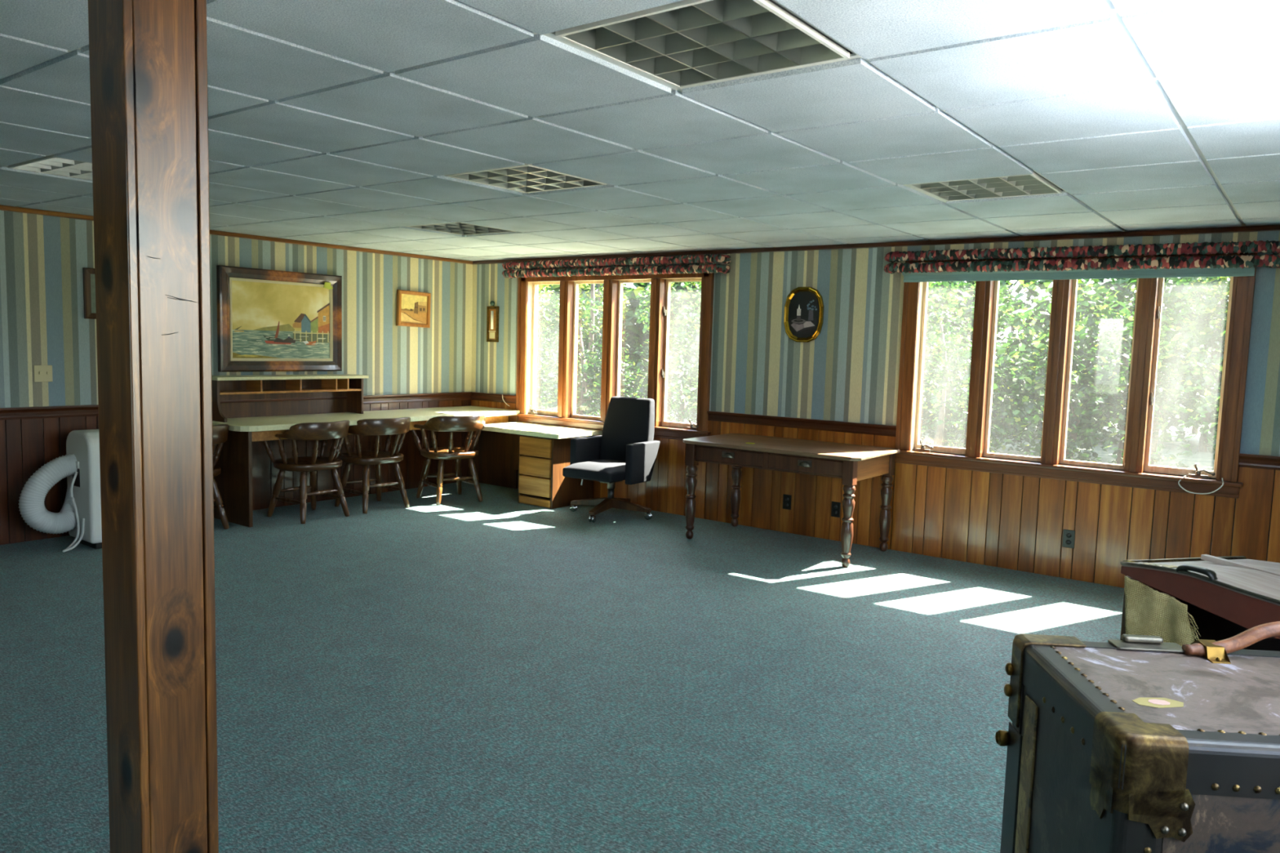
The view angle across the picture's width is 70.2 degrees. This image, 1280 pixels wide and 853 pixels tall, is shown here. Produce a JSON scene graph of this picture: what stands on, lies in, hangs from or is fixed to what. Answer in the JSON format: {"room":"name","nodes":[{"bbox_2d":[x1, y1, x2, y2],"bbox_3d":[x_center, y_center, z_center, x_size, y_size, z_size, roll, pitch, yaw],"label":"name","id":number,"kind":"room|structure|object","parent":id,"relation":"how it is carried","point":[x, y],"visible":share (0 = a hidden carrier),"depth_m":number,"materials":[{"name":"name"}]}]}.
{"room":"recreation room","nodes":[
{"label":"recreation room","id":0,"kind":"room"},
{"bbox_2d":[0,205,472,408],"bbox_3d":[-4.231,-0.479,5.977,0.160,2.515,8.201,6,7,37],"label":"wall","id":1,"kind":"structure","parent":0,"point":[43,258],"depth_m":7.20,"materials":[{"name":"paper"}]},
{"bbox_2d":[33,364,52,382],"bbox_3d":[-4.015,-0.356,6.132,0.018,0.112,0.110,6,7,37],"label":"light switch","id":2,"kind":"object","parent":1,"relation":"attached to","point":[42,373],"visible":1,"depth_m":6.13,"materials":[{"name":"beige plastic"}]},
{"bbox_2d":[82,267,96,319],"bbox_3d":[-3.686,-0.935,6.486,0.030,0.350,0.500,6,7,37],"label":"framed picture","id":3,"kind":"object","parent":1,"relation":"attached to","point":[89,280],"visible":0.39,"depth_m":6.30,"materials":[{"name":"paint"}]},
{"bbox_2d":[90,273,96,313],"bbox_3d":[-3.683,-0.935,6.484,0.001,0.280,0.430,6,7,37],"label":"print","id":4,"kind":"object","parent":3,"relation":"attached to","point":[92,276],"depth_m":6.33},
{"bbox_2d":[0,400,471,545],"bbox_3d":[-4.138,0.361,6.066,0.012,0.830,8.041,6,7,37],"label":"wainscoting","id":5,"kind":"structure","parent":1,"relation":"attached to","point":[26,445],"depth_m":7.43,"materials":[{"name":"brown wood"}]},
{"bbox_2d":[0,391,471,420],"bbox_3d":[-4.117,-0.086,6.018,0.034,0.079,8.041,6,7,37],"label":"trim","id":6,"kind":"structure","parent":1,"relation":"attached to","point":[54,411],"depth_m":7.18,"materials":[{"name":"brown wood"}]},
{"bbox_2d":[0,204,472,264],"bbox_3d":[-4.082,-1.413,5.899,0.026,0.034,8.041,6,7,37],"label":"trim","id":7,"kind":"structure","parent":1,"relation":"attached to","point":[2,207],"depth_m":7.37,"materials":[{"name":"brown wood"}]},
{"bbox_2d":[216,265,342,372],"bbox_3d":[-2.930,-0.864,7.483,0.055,0.820,1.090,6,7,37],"label":"painting","id":8,"kind":"object","parent":1,"relation":"attached to","point":[268,320],"visible":1,"depth_m":7.45,"materials":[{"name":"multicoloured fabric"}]},
{"bbox_2d":[395,289,431,328],"bbox_3d":[-2.122,-1.102,8.548,0.036,0.340,0.384,6,7,37],"label":"print","id":9,"kind":"object","parent":1,"relation":"attached to","point":[413,308],"visible":1,"depth_m":8.54,"materials":[{"name":"yellow paper"}]},
{"bbox_2d":[0,481,1124,852],"bbox_3d":[-1.022,1.138,3.765,8.176,0.120,8.361,6,7,37],"label":"floor","id":10,"kind":"structure","parent":0,"point":[498,673],"depth_m":3.84,"materials":[{"name":"carpet"}]},
{"bbox_2d":[17,429,102,552],"bbox_3d":[-3.698,0.411,6.021,0.396,0.766,0.666,6,7,37],"label":"air conditioner","id":11,"kind":"object","parent":10,"relation":"on","point":[80,514],"visible":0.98,"depth_m":5.92,"materials":[{"name":"white plastic"}]},
{"bbox_2d":[72,468,79,487],"bbox_3d":[-3.715,0.334,6.001,0.110,0.120,0.002,6,7,37],"label":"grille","id":12,"kind":"object","parent":11,"relation":"attached to","point":[76,472],"depth_m":5.98,"materials":[{"name":"black plastic"}]},
{"bbox_2d":[88,0,218,852],"bbox_3d":[-0.974,0.143,1.840,0.146,2.215,0.156,6,7,37],"label":"wooden post","id":13,"kind":"object","parent":10,"relation":"on","point":[148,58],"visible":1,"depth_m":1.77,"materials":[{"name":"brown wood"}]},
{"bbox_2d":[212,424,229,529],"bbox_3d":[-3.301,0.367,6.589,0.585,0.780,0.670,5,6,33],"label":"chair","id":14,"kind":"object","parent":10,"relation":"on","point":[220,432],"visible":0.16,"depth_m":6.64,"materials":[{"name":"brown wood"}]},
{"bbox_2d":[262,420,350,524],"bbox_3d":[-2.607,0.333,7.185,0.585,0.780,0.670,5,6,34],"label":"chair","id":15,"kind":"object","parent":10,"relation":"on","point":[337,431],"visible":0.98,"depth_m":7.04,"materials":[{"name":"brown wood"}]},
{"bbox_2d":[212,405,519,527],"bbox_3d":[-2.298,0.276,7.927,0.700,0.765,2.830,6,7,37],"label":"desk","id":16,"kind":"object","parent":10,"relation":"on","point":[494,463],"visible":0.71,"depth_m":7.32,"materials":[{"name":"beige laminate"}]},
{"bbox_2d":[211,373,368,422],"bbox_3d":[-2.849,-0.247,7.433,0.330,0.335,1.350,6,7,37],"label":"hutch","id":17,"kind":"object","parent":16,"relation":"on","point":[224,388],"visible":0.88,"depth_m":7.48,"materials":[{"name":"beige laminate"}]},
{"bbox_2d":[219,387,361,395],"bbox_3d":[-2.879,-0.291,7.453,0.209,0.017,1.264,6,7,37],"label":"shelf","id":18,"kind":"object","parent":17,"relation":"attached to","point":[223,391],"depth_m":7.45,"materials":[{"name":"brown wood"}]},
{"bbox_2d":[331,417,410,513],"bbox_3d":[-2.243,0.299,7.659,0.585,0.780,0.670,6,7,41],"label":"chair","id":19,"kind":"object","parent":10,"relation":"on","point":[388,427],"visible":0.88,"depth_m":7.51,"materials":[{"name":"brown wood"}]},
{"bbox_2d":[411,415,485,505],"bbox_3d":[-1.688,0.274,8.112,0.670,0.780,0.585,-2,7,-37],"label":"chair","id":20,"kind":"object","parent":10,"relation":"on","point":[469,424],"visible":0.97,"depth_m":7.97,"materials":[{"name":"brown wood"}]},
{"bbox_2d":[481,422,602,509],"bbox_3d":[-0.937,0.337,8.292,1.035,0.655,0.585,6,7,37],"label":"desk","id":21,"kind":"object","parent":10,"relation":"on","point":[542,452],"visible":0.89,"depth_m":7.95,"materials":[{"name":"beige laminate"}]},
{"bbox_2d":[562,396,660,522],"bbox_3d":[-0.235,0.258,7.584,0.744,0.980,0.744,5,6,33],"label":"office chair","id":22,"kind":"object","parent":10,"relation":"on","point":[626,450],"visible":1,"depth_m":7.61,"materials":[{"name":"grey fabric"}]},
{"bbox_2d":[682,433,900,567],"bbox_3d":[1.075,0.498,6.661,1.410,0.745,0.780,6,7,37],"label":"table","id":23,"kind":"object","parent":10,"relation":"on","point":[851,463],"visible":1,"depth_m":6.45,"materials":[{"name":"brown wood"}]},
{"bbox_2d":[995,621,1279,852],"bbox_3d":[1.219,0.874,1.814,0.840,0.888,0.580,2,5,4],"label":"trunk","id":24,"kind":"object","parent":10,"relation":"on","point":[1133,744],"visible":1,"depth_m":1.70,"materials":[{"name":"metal"},{"name":"brass"},{"name":"leather"}]},
{"bbox_2d":[1120,554,1279,651],"bbox_3d":[2.431,0.870,3.458,0.716,0.667,0.933,0,6,-18],"label":"suitcase","id":25,"kind":"object","parent":10,"relation":"on","point":[1181,602],"visible":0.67,"depth_m":3.55,"materials":[{"name":"black"}]},
{"bbox_2d":[0,0,1279,261],"bbox_3d":[-0.957,-1.141,3.557,7.856,0.030,8.041,6,7,37],"label":"ceiling","id":26,"kind":"structure","parent":0,"point":[343,122],"depth_m":3.19,"materials":[{"name":"tile"}]},
{"bbox_2d":[7,154,92,180],"bbox_3d":[-2.745,-1.328,4.565,0.586,0.104,0.586,6,7,37],"label":"ceiling light","id":27,"kind":"object","parent":26,"relation":"attached to","point":[50,164],"visible":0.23,"depth_m":4.51,"materials":[{"name":"white"}]},
{"bbox_2d":[404,222,515,235],"bbox_3d":[-1.277,-1.464,6.508,0.586,0.104,0.586,6,7,37],"label":"ceiling light","id":28,"kind":"object","parent":26,"relation":"attached to","point":[456,228],"visible":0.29,"depth_m":6.56,"materials":[{"name":"white metal"}]},
{"bbox_2d":[444,163,606,192],"bbox_3d":[-0.551,-1.254,4.443,0.586,0.104,0.586,6,7,37],"label":"ceiling light","id":29,"kind":"object","parent":26,"relation":"attached to","point":[526,178],"visible":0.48,"depth_m":4.47,"materials":[{"name":"white metal"}]},
{"bbox_2d":[555,0,853,88],"bbox_3d":[0.174,-1.044,2.379,0.586,0.104,0.586,6,7,37],"label":"ceiling light","id":30,"kind":"object","parent":26,"relation":"attached to","point":[683,43],"visible":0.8,"depth_m":2.39,"materials":[{"name":"white metal"}]},
{"bbox_2d":[907,171,1062,201],"bbox_3d":[1.642,-1.181,4.322,0.586,0.104,0.586,6,7,37],"label":"ceiling light","id":31,"kind":"object","parent":26,"relation":"attached to","point":[1034,184],"visible":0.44,"depth_m":4.35,"materials":[{"name":"white"}]},
{"bbox_2d":[471,223,1279,479],"bbox_3d":[1.484,-0.402,6.911,8.176,2.515,0.160,6,7,37],"label":"wall","id":32,"kind":"structure","parent":0,"point":[850,372],"depth_m":6.86,"materials":[{"name":"paper"}]},
{"bbox_2d":[486,300,499,342],"bbox_3d":[-1.455,-1.035,8.961,0.150,0.404,0.046,6,7,37],"label":"thermometer","id":33,"kind":"object","parent":32,"relation":"attached to","point":[492,312],"visible":1,"depth_m":8.95,"materials":[{"name":"gold metal"}]},
{"bbox_2d":[471,391,515,404],"bbox_3d":[-1.455,-0.285,9.018,0.666,0.079,0.034,6,7,37],"label":"trim","id":34,"kind":"structure","parent":32,"relation":"attached to","point":[474,396],"depth_m":9.01,"materials":[{"name":"brown wood"}]},
{"bbox_2d":[471,400,515,409],"bbox_3d":[-1.462,0.163,9.068,0.666,0.830,0.012,6,7,37],"label":"trim","id":35,"kind":"structure","parent":32,"relation":"attached to","point":[473,402],"depth_m":9.03,"materials":[{"name":"brown wood"}]},
{"bbox_2d":[513,264,714,439],"bbox_3d":[-0.252,-0.681,8.181,2.254,1.460,0.235,6,7,37],"label":"window","id":36,"kind":"structure","parent":32,"relation":"in","point":[660,284],"depth_m":8.13,"materials":[{"name":"brown wood"}]},
{"bbox_2d":[502,253,731,278],"bbox_3d":[-0.309,-1.400,8.005,2.509,0.166,0.141,6,7,37],"label":"valance","id":37,"kind":"object","parent":32,"relation":"attached to","point":[509,273],"visible":1,"depth_m":7.84,"materials":[{"name":"multicoloured fabric"}]},
{"bbox_2d":[592,435,706,519],"bbox_3d":[-0.323,0.348,8.220,2.194,0.680,0.012,6,7,37],"label":"trim","id":38,"kind":"structure","parent":32,"relation":"attached to","point":[666,491],"depth_m":7.80,"materials":[{"name":"brown wood"}]},
{"bbox_2d":[782,493,791,510],"bbox_3d":[1.148,0.590,7.112,0.072,0.116,0.008,6,7,37],"label":"wall outlet","id":39,"kind":"object","parent":32,"relation":"attached to","point":[786,498],"visible":1,"depth_m":7.11,"materials":[{"name":"black plastic"}]},
{"bbox_2d":[705,420,895,549],"bbox_3d":[1.197,0.421,7.077,1.609,0.830,0.012,6,7,37],"label":"wainscoting","id":40,"kind":"structure","parent":32,"relation":"attached to","point":[762,491],"depth_m":7.06,"materials":[{"name":"brown wood"}]},
{"bbox_2d":[706,410,896,436],"bbox_3d":[1.204,-0.027,7.027,1.609,0.079,0.034,6,7,37],"label":"trim","id":41,"kind":"structure","parent":32,"relation":"attached to","point":[760,420],"depth_m":6.98,"materials":[{"name":"brown wood"}]},
{"bbox_2d":[783,286,823,342],"bbox_3d":[1.245,-0.853,6.942,0.325,0.420,0.026,6,7,37],"label":"picture","id":42,"kind":"object","parent":32,"relation":"attached to","point":[803,315],"visible":1,"depth_m":6.94,"materials":[{"name":"paint"}]},
{"bbox_2d":[831,501,840,517],"bbox_3d":[1.476,0.626,6.867,0.072,0.116,0.008,6,7,37],"label":"wall outlet","id":43,"kind":"object","parent":32,"relation":"attached to","point":[835,508],"visible":1,"depth_m":6.86,"materials":[{"name":"black plastic"}]},
{"bbox_2d":[472,224,1279,264],"bbox_3d":[1.454,-1.333,6.752,7.856,0.034,0.026,6,7,37],"label":"trim","id":44,"kind":"structure","parent":32,"relation":"attached to","point":[1274,227],"depth_m":6.26,"materials":[{"name":"brown wood"}]},
{"bbox_2d":[890,462,1235,587],"bbox_3d":[2.661,0.638,5.985,2.066,0.680,0.012,6,7,37],"label":"wainscoting","id":45,"kind":"structure","parent":32,"relation":"attached to","point":[1016,522],"depth_m":5.96,"materials":[{"name":"brown wood"}]},
{"bbox_2d":[1062,528,1075,548],"bbox_3d":[2.774,0.727,5.893,0.072,0.116,0.008,6,7,37],"label":"wall outlet","id":46,"kind":"object","parent":32,"relation":"attached to","point":[1068,535],"visible":1,"depth_m":5.89,"materials":[{"name":"black plastic"}]},
{"bbox_2d":[1065,539,1071,544],"bbox_3d":[2.772,0.749,5.893,0.032,0.032,0.003,6,7,37],"label":"socket","id":47,"kind":"object","parent":46,"relation":"attached to","point":[1067,541],"depth_m":5.89,"materials":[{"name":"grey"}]},
{"bbox_2d":[1066,533,1071,537],"bbox_3d":[2.773,0.705,5.889,0.032,0.032,0.003,6,7,37],"label":"socket","id":48,"kind":"object","parent":46,"relation":"attached to","point":[1068,535],"depth_m":5.89,"materials":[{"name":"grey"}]},
{"bbox_2d":[894,253,1257,498],"bbox_3d":[2.732,-0.391,5.946,2.126,1.460,0.235,6,7,37],"label":"window","id":49,"kind":"structure","parent":32,"relation":"in","point":[1149,291],"depth_m":5.86,"materials":[{"name":"brown wood"}]},
{"bbox_2d":[902,266,1254,282],"bbox_3d":[2.682,-0.984,5.802,2.070,0.094,0.048,6,7,37],"label":"roller blind","id":50,"kind":"object","parent":49,"relation":"attached to","point":[1099,273],"visible":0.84,"depth_m":5.74,"materials":[{"name":"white fabric"}]},
{"bbox_2d":[1177,475,1223,494],"bbox_3d":[3.328,0.347,5.406,0.231,0.106,0.047,6,7,37],"label":"cord","id":51,"kind":"object","parent":49,"relation":"hanging from","point":[1184,476],"visible":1,"depth_m":5.39,"materials":[{"name":"white plastic"}]},
{"bbox_2d":[884,240,1279,274],"bbox_3d":[2.670,-1.063,5.776,2.338,0.177,0.142,6,7,37],"label":"valance","id":52,"kind":"object","parent":32,"relation":"attached to","point":[1273,260],"visible":1,"depth_m":5.62,"materials":[{"name":"multicoloured fabric"}]},
{"bbox_2d":[1231,466,1279,563],"bbox_3d":[4.015,0.695,4.966,1.321,0.830,0.012,6,7,37],"label":"trim","id":53,"kind":"structure","parent":32,"relation":"attached to","point":[1256,522],"depth_m":5.28,"materials":[{"name":"brown wood"}]},
{"bbox_2d":[1238,453,1279,470],"bbox_3d":[4.021,0.247,4.917,1.321,0.079,0.034,6,7,37],"label":"trim","id":54,"kind":"structure","parent":32,"relation":"attached to","point":[1246,460],"depth_m":5.25,"materials":[{"name":"brown wood"}]},
{"label":"outside","id":55,"kind":"structure","parent":0,"visible":0},
{"bbox_2d":[536,375,1215,471],"bbox_3d":[5.968,1.279,8.134,120.000,0.200,120.000,6,7,37],"label":"ground","id":56,"kind":"structure","parent":55,"point":[1205,460],"depth_m":17.05,"materials":[{"name":"green plant"}]},
{"bbox_2d":[536,281,928,423],"bbox_3d":[-0.715,-2.711,18.141,12.166,5.575,6.772,6,7,37],"label":"window glass","id":57,"kind":"object","parent":56,"relation":"on","point":[590,366],"visible":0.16,"depth_m":16.60,"materials":[{"name":"clear glass"}]},
{"bbox_2d":[536,276,1230,452],"bbox_3d":[3.839,-4.981,25.116,40.300,9.396,8.428,6,7,37],"label":"foliage","id":58,"kind":"object","parent":56,"relation":"on","point":[636,337],"visible":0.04,"depth_m":19.97,"materials":[{"name":"green plant"}]},
{"bbox_2d":[919,276,1230,468],"bbox_3d":[7.164,-2.173,12.419,9.261,5.996,7.040,6,7,37],"label":"window glass","id":59,"kind":"object","parent":56,"relation":"on","point":[1086,333],"visible":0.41,"depth_m":12.41,"materials":[{"name":"clear glass"}]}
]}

